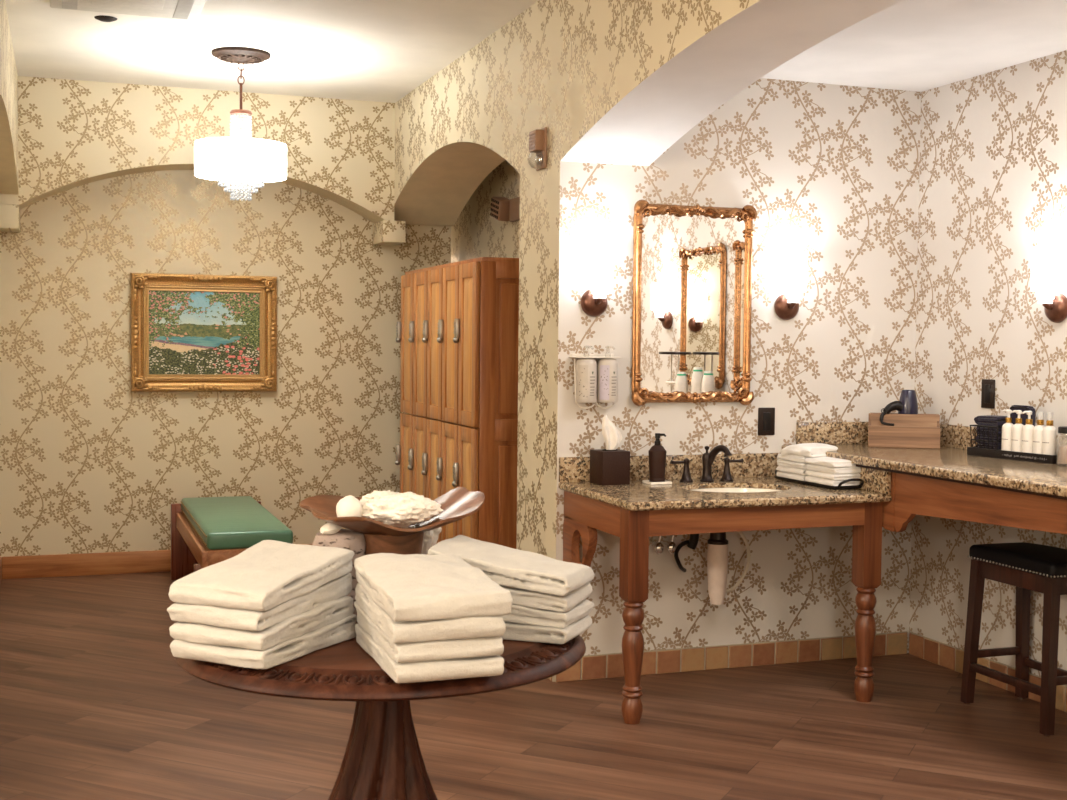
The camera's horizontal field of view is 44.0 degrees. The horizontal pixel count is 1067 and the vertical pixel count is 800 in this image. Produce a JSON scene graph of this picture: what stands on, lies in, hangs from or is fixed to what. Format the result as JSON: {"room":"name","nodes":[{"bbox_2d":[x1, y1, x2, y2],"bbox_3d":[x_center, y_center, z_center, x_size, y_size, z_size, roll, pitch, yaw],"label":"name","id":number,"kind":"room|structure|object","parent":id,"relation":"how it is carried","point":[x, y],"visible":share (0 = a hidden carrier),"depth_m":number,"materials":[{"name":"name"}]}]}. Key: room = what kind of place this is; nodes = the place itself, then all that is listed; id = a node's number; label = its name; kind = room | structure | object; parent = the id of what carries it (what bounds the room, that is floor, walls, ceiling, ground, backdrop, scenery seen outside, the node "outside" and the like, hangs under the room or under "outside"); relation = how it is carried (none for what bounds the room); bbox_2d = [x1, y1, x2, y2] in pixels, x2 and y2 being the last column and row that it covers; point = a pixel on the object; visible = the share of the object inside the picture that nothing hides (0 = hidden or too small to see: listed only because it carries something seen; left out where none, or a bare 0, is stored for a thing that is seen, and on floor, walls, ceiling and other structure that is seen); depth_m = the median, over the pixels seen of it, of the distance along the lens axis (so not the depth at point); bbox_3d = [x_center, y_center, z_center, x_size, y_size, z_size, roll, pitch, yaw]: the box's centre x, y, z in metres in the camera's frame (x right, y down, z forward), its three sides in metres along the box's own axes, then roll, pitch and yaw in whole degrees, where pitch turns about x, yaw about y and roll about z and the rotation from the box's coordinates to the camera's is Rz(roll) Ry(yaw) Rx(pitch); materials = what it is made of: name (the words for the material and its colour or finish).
{"room":"changing room","nodes":[
{"label":"changing room","id":0,"kind":"room"},
{"bbox_2d":[0,0,18,194],"bbox_3d":[-2.399,-0.303,5.842,0.133,2.925,4.230,0,3,-20],"label":"wall","id":1,"kind":"structure","parent":0,"point":[9,170],"depth_m":6.58,"materials":[{"name":"paper"}]},
{"bbox_2d":[0,76,394,223],"bbox_3d":[-2.013,-1.490,8.016,2.327,0.730,0.292,0,3,-20],"label":"wall","id":2,"kind":"structure","parent":0,"point":[72,133],"depth_m":7.83,"materials":[{"name":"paper"}]},
{"bbox_2d":[0,170,450,556],"bbox_3d":[-2.405,-0.475,9.018,3.310,3.000,1.770,0,3,-20],"label":"wall","id":3,"kind":"structure","parent":0,"point":[89,463],"depth_m":8.16,"materials":[{"name":"paper"}]},
{"bbox_2d":[2,544,311,578],"bbox_3d":[-2.077,0.994,8.253,2.307,0.135,0.018,0,3,-20],"label":"baseboard","id":4,"kind":"structure","parent":3,"relation":"attached to","point":[80,564],"depth_m":8.02,"materials":[{"name":"brown wood"}]},
{"bbox_2d":[131,273,276,391],"bbox_3d":[-2.030,-0.413,8.177,0.880,0.723,0.071,0,3,-20],"label":"painting","id":5,"kind":"object","parent":3,"relation":"attached to","point":[190,332],"visible":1,"depth_m":8.19,"materials":[{"name":"paint"}]},
{"bbox_2d":[5,0,538,102],"bbox_3d":[-1.323,-1.701,3.117,5.210,0.120,10.500,0,3,-20],"label":"ceiling","id":6,"kind":"structure","parent":0,"point":[362,50],"depth_m":6.62,"materials":[{"name":"paint"}]},
{"bbox_2d":[94,15,116,21],"bbox_3d":[-1.989,-1.770,6.149,0.104,0.012,0.104,0,3,-20],"label":"sprinkler cover","id":7,"kind":"object","parent":6,"relation":"attached to","point":[103,18],"visible":1,"depth_m":6.12,"materials":[{"name":"brown metal"}]},
{"bbox_2d":[50,0,205,20],"bbox_3d":[-1.745,-1.742,5.697,0.642,0.028,0.645,0,3,-20],"label":"ceiling vent","id":8,"kind":"object","parent":6,"relation":"in","point":[173,9],"visible":1,"depth_m":5.86,"materials":[{"name":"white metal"}]},
{"bbox_2d":[194,47,286,200],"bbox_3d":[-1.522,-1.422,6.881,0.477,0.759,0.477,0,3,-20],"label":"chandelier","id":9,"kind":"object","parent":6,"relation":"hanging from","point":[249,161],"visible":1,"depth_m":6.76,"materials":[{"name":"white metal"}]},
{"bbox_2d":[196,171,284,180],"bbox_3d":[-1.525,-1.171,6.891,0.460,0.004,0.460,0,3,-20],"label":"diffuser","id":10,"kind":"object","parent":9,"relation":"attached to","point":[208,175],"depth_m":6.84,"materials":[{"name":"white glass"}]},
{"bbox_2d":[451,160,519,262],"bbox_3d":[-0.073,-0.421,8.294,0.180,3.000,4.700,0,3,-20],"label":"wall","id":11,"kind":"structure","parent":0,"point":[475,234],"depth_m":8.65,"materials":[{"name":"paper"}]},
{"bbox_2d":[490,196,519,221],"bbox_3d":[-0.141,-1.179,8.068,0.092,0.171,0.545,0,3,-20],"label":"emergency light","id":12,"kind":"object","parent":11,"relation":"attached to","point":[502,208],"visible":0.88,"depth_m":8.15,"materials":[{"name":"brown metal"}]},
{"bbox_2d":[490,198,498,218],"bbox_3d":[-0.242,-1.190,8.220,0.004,0.141,0.174,0,3,-20],"label":"grille","id":13,"kind":"object","parent":12,"relation":"attached to","point":[494,213],"depth_m":8.21,"materials":[{"name":"brown metal"}]},
{"bbox_2d":[0,572,1066,799],"bbox_3d":[-0.604,1.327,3.511,6.800,0.100,10.500,0,3,-20],"label":"floor","id":14,"kind":"structure","parent":0,"point":[96,703],"depth_m":4.90,"materials":[{"name":"brown wood"}]},
{"bbox_2d":[171,496,293,579],"bbox_3d":[-1.656,0.861,7.257,0.530,0.495,1.607,0,3,-20],"label":"bench","id":15,"kind":"object","parent":14,"relation":"on","point":[205,531],"visible":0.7,"depth_m":6.98,"materials":[{"name":"green leather"}]},
{"bbox_2d":[181,496,292,549],"bbox_3d":[-1.648,0.656,7.231,0.420,0.085,1.540,0,3,-20],"label":"cushion","id":16,"kind":"object","parent":15,"relation":"on","point":[235,522],"depth_m":6.86,"materials":[{"name":"green leather"}]},
{"bbox_2d":[174,621,585,799],"bbox_3d":[-0.364,0.923,3.195,0.974,0.738,0.974,2,3,33],"label":"round table","id":17,"kind":"object","parent":14,"relation":"on","point":[383,759],"visible":0.45,"depth_m":2.94,"materials":[{"name":"brown wood"}]},
{"bbox_2d":[170,614,356,668],"bbox_3d":[-0.604,0.532,2.998,0.259,0.058,0.381,2,3,25],"label":"folded towel","id":18,"kind":"object","parent":17,"relation":"on","point":[342,630],"visible":0.49,"depth_m":2.86,"materials":[{"name":"fabric"}]},
{"bbox_2d":[169,595,353,649],"bbox_3d":[-0.607,0.489,2.989,0.258,0.065,0.365,2,3,26],"label":"folded towel","id":19,"kind":"object","parent":18,"relation":"on","point":[330,612],"visible":0.51,"depth_m":2.86,"materials":[{"name":"fabric"}]},
{"bbox_2d":[167,573,351,630],"bbox_3d":[-0.610,0.441,2.996,0.246,0.079,0.376,2,3,25],"label":"folded towel","id":20,"kind":"object","parent":19,"relation":"on","point":[240,619],"visible":0.46,"depth_m":2.86,"materials":[{"name":"fabric"}]},
{"bbox_2d":[168,540,353,610],"bbox_3d":[-0.609,0.393,2.990,0.258,0.095,0.367,2,3,24],"label":"folded towel","id":21,"kind":"object","parent":20,"relation":"on","point":[268,574],"visible":1,"depth_m":2.91,"materials":[{"name":"fabric"}]},
{"bbox_2d":[312,529,365,614],"bbox_3d":[-0.487,0.436,3.310,0.132,0.225,0.133,0,3,-20],"label":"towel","id":22,"kind":"object","parent":17,"relation":"on","point":[354,541],"visible":0.38,"depth_m":3.27,"materials":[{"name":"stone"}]},
{"bbox_2d":[320,523,341,534],"bbox_3d":[-0.496,0.317,3.271,0.065,0.033,0.042,-2,3,-42],"label":"seashell","id":23,"kind":"object","parent":22,"relation":"on","point":[328,528],"visible":0.7,"depth_m":3.25,"materials":[{"name":"white"}]},
{"bbox_2d":[300,487,484,554],"bbox_3d":[-0.357,0.389,3.347,0.438,0.318,0.370,0,3,-20],"label":"pedestal bowl","id":24,"kind":"object","parent":17,"relation":"on","point":[458,503],"visible":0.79,"depth_m":3.29,"materials":[{"name":"brown wood"}]},
{"bbox_2d":[336,495,361,516],"bbox_3d":[-0.460,0.276,3.301,0.064,0.076,0.066,0,3,-20],"label":"round stone","id":25,"kind":"object","parent":24,"relation":"in","point":[348,506],"visible":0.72,"depth_m":3.28,"materials":[{"name":"white stone"}]},
{"bbox_2d":[360,490,398,505],"bbox_3d":[-0.391,0.265,3.435,0.117,0.061,0.096,1,2,11],"label":"coral","id":26,"kind":"object","parent":24,"relation":"in","point":[366,497],"visible":0.34,"depth_m":3.41},
{"bbox_2d":[362,492,443,527],"bbox_3d":[-0.337,0.278,3.348,0.218,0.089,0.141,0,3,-20],"label":"coral","id":27,"kind":"object","parent":24,"relation":"on","point":[403,510],"visible":0.99,"depth_m":3.30},
{"bbox_2d":[355,624,503,682],"bbox_3d":[-0.236,0.543,2.901,0.244,0.052,0.412,0,3,-19],"label":"folded towel","id":28,"kind":"object","parent":17,"relation":"on","point":[459,668],"visible":0.46,"depth_m":2.72,"materials":[{"name":"fabric"}]},
{"bbox_2d":[354,601,503,662],"bbox_3d":[-0.238,0.498,2.898,0.236,0.058,0.406,0,3,-20],"label":"folded towel","id":29,"kind":"object","parent":28,"relation":"on","point":[484,646],"visible":0.38,"depth_m":2.72,"materials":[{"name":"fabric"}]},
{"bbox_2d":[355,583,505,642],"bbox_3d":[-0.234,0.453,2.893,0.245,0.064,0.402,0,3,-19],"label":"folded towel","id":30,"kind":"object","parent":29,"relation":"on","point":[477,626],"visible":0.42,"depth_m":2.72,"materials":[{"name":"fabric"}]},
{"bbox_2d":[354,553,512,621],"bbox_3d":[-0.227,0.402,2.894,0.262,0.083,0.404,0,3,-20],"label":"folded towel","id":31,"kind":"object","parent":30,"relation":"on","point":[410,587],"visible":1,"depth_m":2.80,"materials":[{"name":"fabric"}]},
{"bbox_2d":[422,527,441,554],"bbox_3d":[-0.308,0.438,3.521,0.123,0.215,0.127,0,3,-20],"label":"coral","id":32,"kind":"object","parent":17,"relation":"on","point":[430,538],"visible":0.18,"depth_m":3.48},
{"bbox_2d":[501,615,591,643],"bbox_3d":[-0.059,0.534,3.194,0.360,0.048,0.208,1,3,20],"label":"folded towel","id":33,"kind":"object","parent":17,"relation":"on","point":[514,631],"visible":0.33,"depth_m":3.07,"materials":[{"name":"fabric"}]},
{"bbox_2d":[502,599,593,627],"bbox_3d":[-0.060,0.489,3.201,0.380,0.065,0.215,1,3,19],"label":"folded towel","id":34,"kind":"object","parent":33,"relation":"on","point":[519,614],"visible":0.21,"depth_m":3.08,"materials":[{"name":"fabric"}]},
{"bbox_2d":[500,582,592,611],"bbox_3d":[-0.055,0.445,3.198,0.360,0.077,0.213,1,3,19],"label":"folded towel","id":35,"kind":"object","parent":34,"relation":"on","point":[521,597],"visible":0.23,"depth_m":3.08,"materials":[{"name":"fabric"}]},
{"bbox_2d":[428,535,593,595],"bbox_3d":[-0.052,0.396,3.189,0.367,0.100,0.218,1,3,19],"label":"folded towel","id":36,"kind":"object","parent":35,"relation":"on","point":[506,566],"visible":0.9,"depth_m":3.13,"materials":[{"name":"fabric"}]},
{"bbox_2d":[395,257,518,548],"bbox_3d":[-0.369,0.175,7.524,0.479,1.868,1.597,0,3,-20],"label":"tall cabinet","id":37,"kind":"object","parent":14,"relation":"on","point":[457,331],"visible":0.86,"depth_m":6.88,"materials":[{"name":"brown wood"}]},
{"bbox_2d":[563,491,882,723],"bbox_3d":[0.759,0.800,5.457,1.110,0.815,0.690,0,3,-20],"label":"table","id":38,"kind":"object","parent":14,"relation":"on","point":[583,516],"visible":0.96,"depth_m":5.15,"materials":[{"name":"brown wood"}]},
{"bbox_2d":[559,453,890,510],"bbox_3d":[0.764,0.323,5.412,1.130,0.137,0.750,0,3,-20],"label":"countertop","id":39,"kind":"structure","parent":38,"relation":"on","point":[757,470],"depth_m":5.38,"materials":[{"name":"stone"}]},
{"bbox_2d":[590,415,629,485],"bbox_3d":[0.320,0.205,5.525,0.128,0.290,0.128,0,3,-23],"label":"tissue box","id":40,"kind":"object","parent":39,"relation":"on","point":[610,465],"visible":1,"depth_m":5.48,"materials":[{"name":"black plastic"}]},
{"bbox_2d":[642,480,671,484],"bbox_3d":[0.519,0.345,5.554,0.100,0.011,0.090,0,3,-20],"label":"soap dish","id":41,"kind":"object","parent":39,"relation":"on","point":[643,481],"visible":0.78,"depth_m":5.52,"materials":[{"name":"white ceramic"}]},
{"bbox_2d":[648,433,666,481],"bbox_3d":[0.520,0.242,5.550,0.076,0.206,0.076,0,3,-20],"label":"soap dispenser","id":42,"kind":"object","parent":41,"relation":"on","point":[657,452],"visible":1,"depth_m":5.52,"materials":[{"name":"black plastic"}]},
{"bbox_2d":[670,445,743,482],"bbox_3d":[0.759,0.270,5.608,0.345,0.162,0.165,0,3,-20],"label":"faucet","id":43,"kind":"object","parent":39,"relation":"on","point":[708,459],"visible":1,"depth_m":5.64,"materials":[{"name":"brown metal"}]},
{"bbox_2d":[693,488,781,491],"bbox_3d":[0.832,0.449,5.431,0.484,0.137,0.360,0,3,-20],"label":"sink basin","id":44,"kind":"object","parent":39,"relation":"in","point":[710,489],"visible":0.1,"depth_m":5.60,"materials":[{"name":"white ceramic"}]},
{"bbox_2d":[674,531,750,604],"bbox_3d":[0.760,0.663,5.687,0.272,0.380,0.278,2,3,33],"label":"sink drain","id":45,"kind":"object","parent":44,"relation":"attached to","point":[717,550],"visible":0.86,"depth_m":5.54,"materials":[{"name":"white plastic"}]},
{"bbox_2d":[774,470,863,488],"bbox_3d":[1.202,0.331,5.589,0.143,0.050,0.527,0,3,-23],"label":"serving tray","id":46,"kind":"object","parent":39,"relation":"on","point":[839,486],"visible":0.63,"depth_m":5.40,"materials":[{"name":"black plastic"}]},
{"bbox_2d":[776,471,806,480],"bbox_3d":[1.157,0.326,5.691,0.140,0.028,0.214,0,3,-22],"label":"washcloth","id":47,"kind":"object","parent":46,"relation":"on","point":[781,474],"visible":0.41,"depth_m":5.65,"materials":[{"name":"fabric"}]},
{"bbox_2d":[776,465,807,474],"bbox_3d":[1.159,0.299,5.690,0.142,0.029,0.211,0,3,-22],"label":"washcloth","id":48,"kind":"object","parent":47,"relation":"on","point":[793,470],"visible":0.35,"depth_m":5.65,"materials":[{"name":"fabric"}]},
{"bbox_2d":[777,459,807,468],"bbox_3d":[1.158,0.274,5.689,0.142,0.028,0.210,0,3,-22],"label":"washcloth","id":49,"kind":"object","parent":48,"relation":"on","point":[786,463],"visible":0.52,"depth_m":5.65,"materials":[{"name":"fabric"}]},
{"bbox_2d":[777,454,810,462],"bbox_3d":[1.157,0.248,5.685,0.140,0.028,0.213,0,3,-23],"label":"washcloth","id":50,"kind":"object","parent":49,"relation":"on","point":[794,458],"visible":0.52,"depth_m":5.63,"materials":[{"name":"fabric"}]},
{"bbox_2d":[780,443,837,456],"bbox_3d":[1.178,0.218,5.656,0.172,0.061,0.203,-1,3,-29],"label":"washcloth","id":51,"kind":"object","parent":50,"relation":"on","point":[804,449],"visible":0.95,"depth_m":5.59,"materials":[{"name":"fabric"}]},
{"bbox_2d":[805,476,859,485],"bbox_3d":[1.242,0.334,5.489,0.141,0.030,0.213,0,3,-22],"label":"washcloth","id":52,"kind":"object","parent":46,"relation":"on","point":[807,478],"visible":0.62,"depth_m":5.41,"materials":[{"name":"fabric"}]},
{"bbox_2d":[805,470,860,479],"bbox_3d":[1.242,0.309,5.490,0.140,0.028,0.213,0,3,-22],"label":"washcloth","id":53,"kind":"object","parent":52,"relation":"on","point":[818,474],"visible":0.72,"depth_m":5.41,"materials":[{"name":"fabric"}]},
{"bbox_2d":[806,464,860,473],"bbox_3d":[1.247,0.282,5.489,0.143,0.030,0.211,0,3,-22],"label":"washcloth","id":54,"kind":"object","parent":53,"relation":"on","point":[841,470],"visible":0.71,"depth_m":5.41,"materials":[{"name":"fabric"}]},
{"bbox_2d":[805,457,856,467],"bbox_3d":[1.241,0.257,5.486,0.144,0.029,0.214,0,3,-22],"label":"washcloth","id":55,"kind":"object","parent":54,"relation":"on","point":[822,461],"visible":0.94,"depth_m":5.42,"materials":[{"name":"fabric"}]},
{"bbox_2d":[960,542,1066,736],"bbox_3d":[1.955,0.905,5.145,0.306,0.656,0.498,0,3,-20],"label":"bar stool","id":56,"kind":"object","parent":14,"relation":"on","point":[1040,568],"visible":1,"depth_m":5.13,"materials":[{"name":"black wood"}]},
{"bbox_2d":[394,0,903,654],"bbox_3d":[0.932,-0.188,3.897,0.453,2.925,10.130,0,3,-20],"label":"wall","id":57,"kind":"structure","parent":0,"point":[613,85],"depth_m":5.61,"materials":[{"name":"paper"}]},
{"bbox_2d":[373,220,405,245],"bbox_3d":[-0.921,-1.063,8.424,0.145,0.135,0.292,0,3,-20],"label":"corbel","id":58,"kind":"structure","parent":57,"relation":"attached to","point":[385,232],"depth_m":8.30,"materials":[{"name":"paper"}]},
{"bbox_2d":[528,127,546,170],"bbox_3d":[0.010,-1.084,5.706,0.064,0.175,0.120,0,3,-20],"label":"fire alarm","id":59,"kind":"object","parent":57,"relation":"attached to","point":[538,137],"visible":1,"depth_m":5.67,"materials":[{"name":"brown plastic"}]},
{"bbox_2d":[547,676,554,681],"bbox_3d":[-0.003,1.133,5.849,0.014,0.103,0.516,0,3,-20],"label":"baseboard","id":60,"kind":"structure","parent":57,"relation":"attached to","point":[552,678],"depth_m":5.61,"materials":[{"name":"tile"}]},
{"bbox_2d":[569,354,620,408],"bbox_3d":[0.259,-0.078,5.562,0.204,0.233,0.095,0,3,-20],"label":"bracket","id":61,"kind":"object","parent":57,"relation":"attached to","point":[572,355],"visible":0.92,"depth_m":5.56,"materials":[{"name":"white plastic"}]},
{"bbox_2d":[576,348,596,402],"bbox_3d":[0.221,-0.109,5.539,0.089,0.238,0.089,0,3,-20],"label":"lotion bottle","id":62,"kind":"object","parent":61,"relation":"in","point":[586,368],"visible":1,"depth_m":5.50,"materials":[{"name":"white plastic"}]},
{"bbox_2d":[597,346,617,402],"bbox_3d":[0.312,-0.109,5.571,0.089,0.238,0.089,0,3,-20],"label":"lotion bottle","id":63,"kind":"object","parent":61,"relation":"in","point":[607,368],"visible":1,"depth_m":5.54,"materials":[{"name":"white plastic"}]},
{"bbox_2d":[581,244,613,316],"bbox_3d":[0.275,-0.498,5.533,0.120,0.298,0.124,0,3,-20],"label":"wall sconce","id":64,"kind":"object","parent":57,"relation":"attached to","point":[594,302],"visible":1,"depth_m":5.49,"materials":[{"name":"white glass"}]},
{"bbox_2d":[652,78,920,652],"bbox_3d":[1.205,-0.166,6.104,1.540,2.700,0.300,0,3,-20],"label":"wall","id":65,"kind":"structure","parent":0,"point":[829,172],"depth_m":5.95,"materials":[{"name":"paper"}]},
{"bbox_2d":[650,535,676,553],"bbox_3d":[0.561,0.568,5.693,0.107,0.187,0.106,0,3,-20],"label":"shutoff valve","id":66,"kind":"object","parent":65,"relation":"attached to","point":[658,546],"visible":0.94,"depth_m":5.67,"materials":[{"name":"silver metal"}]},
{"bbox_2d":[559,453,780,481],"bbox_3d":[0.632,0.291,5.752,1.110,0.105,0.020,0,3,-20],"label":"backsplash","id":67,"kind":"structure","parent":65,"relation":"attached to","point":[571,469],"depth_m":5.76,"materials":[{"name":"stone"}]},
{"bbox_2d":[631,199,756,405],"bbox_3d":[0.698,-0.414,5.723,0.587,0.880,0.055,0,3,-20],"label":"wall mirror","id":68,"kind":"object","parent":65,"relation":"attached to","point":[692,304],"visible":1,"depth_m":5.73,"materials":[{"name":"gold metal"}]},
{"bbox_2d":[555,631,907,681],"bbox_3d":[0.921,1.140,5.896,1.758,0.103,0.014,0,3,-20],"label":"baseboard","id":69,"kind":"structure","parent":65,"relation":"attached to","point":[598,666],"depth_m":5.88,"materials":[{"name":"ceramic"}]},
{"bbox_2d":[758,408,774,434],"bbox_3d":[1.039,0.096,5.892,0.084,0.124,0.010,0,3,-20],"label":"wall outlet","id":70,"kind":"object","parent":65,"relation":"attached to","point":[766,416],"visible":1,"depth_m":5.89,"materials":[{"name":"black plastic"}]},
{"bbox_2d":[763,413,770,430],"bbox_3d":[1.040,0.096,5.889,0.038,0.080,0.004,0,3,-20],"label":"receptacle","id":71,"kind":"object","parent":70,"relation":"attached to","point":[766,416],"depth_m":5.89,"materials":[{"name":"black plastic"}]},
{"bbox_2d":[774,251,806,319],"bbox_3d":[1.148,-0.503,5.843,0.120,0.298,0.124,0,3,-20],"label":"wall sconce","id":72,"kind":"object","parent":65,"relation":"attached to","point":[794,263],"visible":1,"depth_m":5.80,"materials":[{"name":"white glass"}]},
{"bbox_2d":[796,422,867,443],"bbox_3d":[1.480,0.150,6.046,0.626,0.100,0.020,0,3,-20],"label":"backsplash","id":73,"kind":"structure","parent":65,"relation":"attached to","point":[806,432],"depth_m":5.99,"materials":[{"name":"stone"}]},
{"bbox_2d":[761,0,1066,91],"bbox_3d":[1.898,-1.383,4.064,1.588,0.100,4.500,0,3,-20],"label":"ceiling","id":74,"kind":"structure","parent":0,"point":[907,45],"depth_m":5.14,"materials":[{"name":"paint"}]},
{"bbox_2d":[909,50,1066,675],"bbox_3d":[2.581,-0.072,4.207,0.219,2.700,4.200,0,3,-20],"label":"wall","id":75,"kind":"structure","parent":0,"point":[993,169],"depth_m":5.67,"materials":[{"name":"paper"}]},
{"bbox_2d":[782,422,1066,499],"bbox_3d":[2.107,0.258,4.171,0.701,0.146,3.980,0,3,-20],"label":"countertop","id":76,"kind":"structure","parent":75,"relation":"attached to","point":[951,462],"depth_m":5.21,"materials":[{"name":"stone"}]},
{"bbox_2d":[868,413,940,448],"bbox_3d":[1.649,0.136,5.888,0.306,0.145,0.162,1,2,14],"label":"wooden crate","id":77,"kind":"object","parent":76,"relation":"on","point":[908,430],"visible":0.98,"depth_m":5.83,"materials":[{"name":"brown wood"}]},
{"bbox_2d":[879,390,917,425],"bbox_3d":[1.631,0.035,5.912,0.177,0.160,0.086,0,2,-6],"label":"hair dryer","id":78,"kind":"object","parent":77,"relation":"in","point":[907,403],"visible":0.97,"depth_m":5.89,"materials":[{"name":"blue plastic"}]},
{"bbox_2d":[882,472,1066,533],"bbox_3d":[1.853,0.454,4.095,0.030,0.244,3.930,0,3,-20],"label":"apron","id":79,"kind":"object","parent":76,"relation":"attached to","point":[911,496],"visible":0.67,"depth_m":4.82,"materials":[{"name":"brown wood"}]},
{"bbox_2d":[967,447,1058,463],"bbox_3d":[1.945,0.219,5.293,0.126,0.034,0.440,-1,3,-27],"label":"tray","id":80,"kind":"object","parent":76,"relation":"on","point":[982,452],"visible":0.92,"depth_m":5.25,"materials":[{"name":"black plastic"}]},
{"bbox_2d":[969,425,1001,449],"bbox_3d":[1.884,0.165,5.413,0.116,0.121,0.154,-1,3,-27],"label":"wire basket","id":81,"kind":"object","parent":80,"relation":"on","point":[979,426],"visible":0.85,"depth_m":5.38,"materials":[{"name":"black metal"}]},
{"bbox_2d":[976,444,1000,449],"bbox_3d":[1.881,0.200,5.415,0.083,0.040,0.121,-1,3,-27],"label":"towel","id":82,"kind":"object","parent":81,"relation":"in","point":[999,446],"visible":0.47,"depth_m":5.37,"materials":[{"name":"fabric"}]},
{"bbox_2d":[976,434,1001,445],"bbox_3d":[1.881,0.161,5.412,0.086,0.041,0.122,-1,3,-27],"label":"towel","id":83,"kind":"object","parent":82,"relation":"on","point":[982,437],"visible":0.59,"depth_m":5.38,"materials":[{"name":"fabric"}]},
{"bbox_2d":[976,425,1001,435],"bbox_3d":[1.885,0.123,5.411,0.085,0.040,0.121,-1,3,-27],"label":"towel","id":84,"kind":"object","parent":83,"relation":"on","point":[977,428],"visible":0.55,"depth_m":5.38,"materials":[{"name":"fabric"}]},
{"bbox_2d":[974,415,1007,425],"bbox_3d":[1.884,0.083,5.410,0.092,0.040,0.133,-1,3,-27],"label":"towel","id":85,"kind":"object","parent":84,"relation":"on","point":[994,420],"visible":0.91,"depth_m":5.38,"materials":[{"name":"fabric"}]},
{"bbox_2d":[1001,409,1013,450],"bbox_3d":[1.907,0.134,5.309,0.051,0.192,0.051,1,2,11],"label":"toiletry bottle","id":86,"kind":"object","parent":80,"relation":"on","point":[1006,443],"visible":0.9,"depth_m":5.29,"materials":[{"name":"white plastic"}]},
{"bbox_2d":[1011,410,1023,451],"bbox_3d":[1.931,0.136,5.263,0.051,0.192,0.051,1,2,2],"label":"toiletry bottle","id":87,"kind":"object","parent":80,"relation":"on","point":[1016,446],"visible":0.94,"depth_m":5.25,"materials":[{"name":"white plastic"}]},
{"bbox_2d":[1010,405,1034,425],"bbox_3d":[1.968,0.126,5.331,0.032,0.208,0.120,-1,3,-27],"label":"bag","id":88,"kind":"object","parent":80,"relation":"on","point":[1022,408],"visible":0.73,"depth_m":5.31,"materials":[{"name":"fabric"}]},
{"bbox_2d":[1022,411,1034,452],"bbox_3d":[1.954,0.138,5.216,0.051,0.192,0.051,2,3,32],"label":"toiletry bottle","id":89,"kind":"object","parent":80,"relation":"on","point":[1027,430],"visible":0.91,"depth_m":5.20,"materials":[{"name":"white plastic"}]},
{"bbox_2d":[1033,412,1044,453],"bbox_3d":[1.982,0.141,5.174,0.051,0.190,0.051,-1,3,-27],"label":"toiletry bottle","id":90,"kind":"object","parent":80,"relation":"on","point":[1037,431],"visible":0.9,"depth_m":5.16,"materials":[{"name":"white plastic"}]},
{"bbox_2d":[1042,412,1056,454],"bbox_3d":[2.003,0.143,5.133,0.051,0.190,0.051,-1,3,-27],"label":"toiletry bottle","id":91,"kind":"object","parent":80,"relation":"on","point":[1049,433],"visible":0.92,"depth_m":5.12,"materials":[{"name":"white plastic"}]},
{"bbox_2d":[1056,426,1066,465],"bbox_3d":[2.035,0.175,5.029,0.084,0.146,0.084,0,3,-20],"label":"glass jar","id":92,"kind":"object","parent":76,"relation":"on","point":[1061,453],"visible":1,"depth_m":5.01,"materials":[{"name":"clear glass"}]},
{"bbox_2d":[909,632,1066,711],"bbox_3d":[2.427,1.222,4.310,0.014,0.103,3.985,0,3,-20],"label":"baseboard","id":93,"kind":"structure","parent":75,"relation":"attached to","point":[942,654],"depth_m":5.84,"materials":[{"name":"tile"}]},
{"bbox_2d":[981,379,994,408],"bbox_3d":[1.944,-0.026,5.656,0.010,0.124,0.084,0,3,-20],"label":"wall outlet","id":94,"kind":"object","parent":75,"relation":"attached to","point":[988,385],"visible":1,"depth_m":5.65,"materials":[{"name":"black plastic"}]},
{"bbox_2d":[984,384,989,402],"bbox_3d":[1.941,-0.026,5.655,0.004,0.080,0.038,0,3,-20],"label":"receptacle","id":95,"kind":"object","parent":94,"relation":"attached to","point":[986,386],"depth_m":5.65,"materials":[{"name":"black plastic"}]},
{"bbox_2d":[940,424,1066,450],"bbox_3d":[2.426,0.233,4.289,0.020,0.100,3.930,0,3,-20],"label":"backsplash","id":96,"kind":"structure","parent":75,"relation":"attached to","point":[954,436],"depth_m":5.82,"materials":[{"name":"stone"}]},
{"bbox_2d":[1031,246,1066,322],"bbox_3d":[2.032,-0.455,5.232,0.124,0.298,0.120,0,3,-20],"label":"wall sconce","id":97,"kind":"object","parent":75,"relation":"attached to","point":[1046,260],"visible":1,"depth_m":5.20,"materials":[{"name":"white glass"}]},
{"bbox_3d":[-2.570,-0.340,5.779,0.230,3.000,4.230,0,3,-20],"label":"wall","id":98,"kind":"structure","parent":0,"visible":0},
{"bbox_2d":[0,557,1,583],"bbox_3d":[-2.537,1.082,6.079,0.018,0.135,3.810,0,3,-20],"label":"baseboard","id":99,"kind":"structure","parent":98,"relation":"attached to","point":[0,557],"depth_m":7.79,"materials":[{"name":"brown wood"}]},
{"bbox_2d":[0,204,19,231],"bbox_3d":[-3.051,-1.052,7.667,0.133,0.135,0.292,0,3,-20],"label":"corbel","id":100,"kind":"structure","parent":98,"relation":"attached to","point":[9,214],"depth_m":7.54,"materials":[{"name":"beige paint"}]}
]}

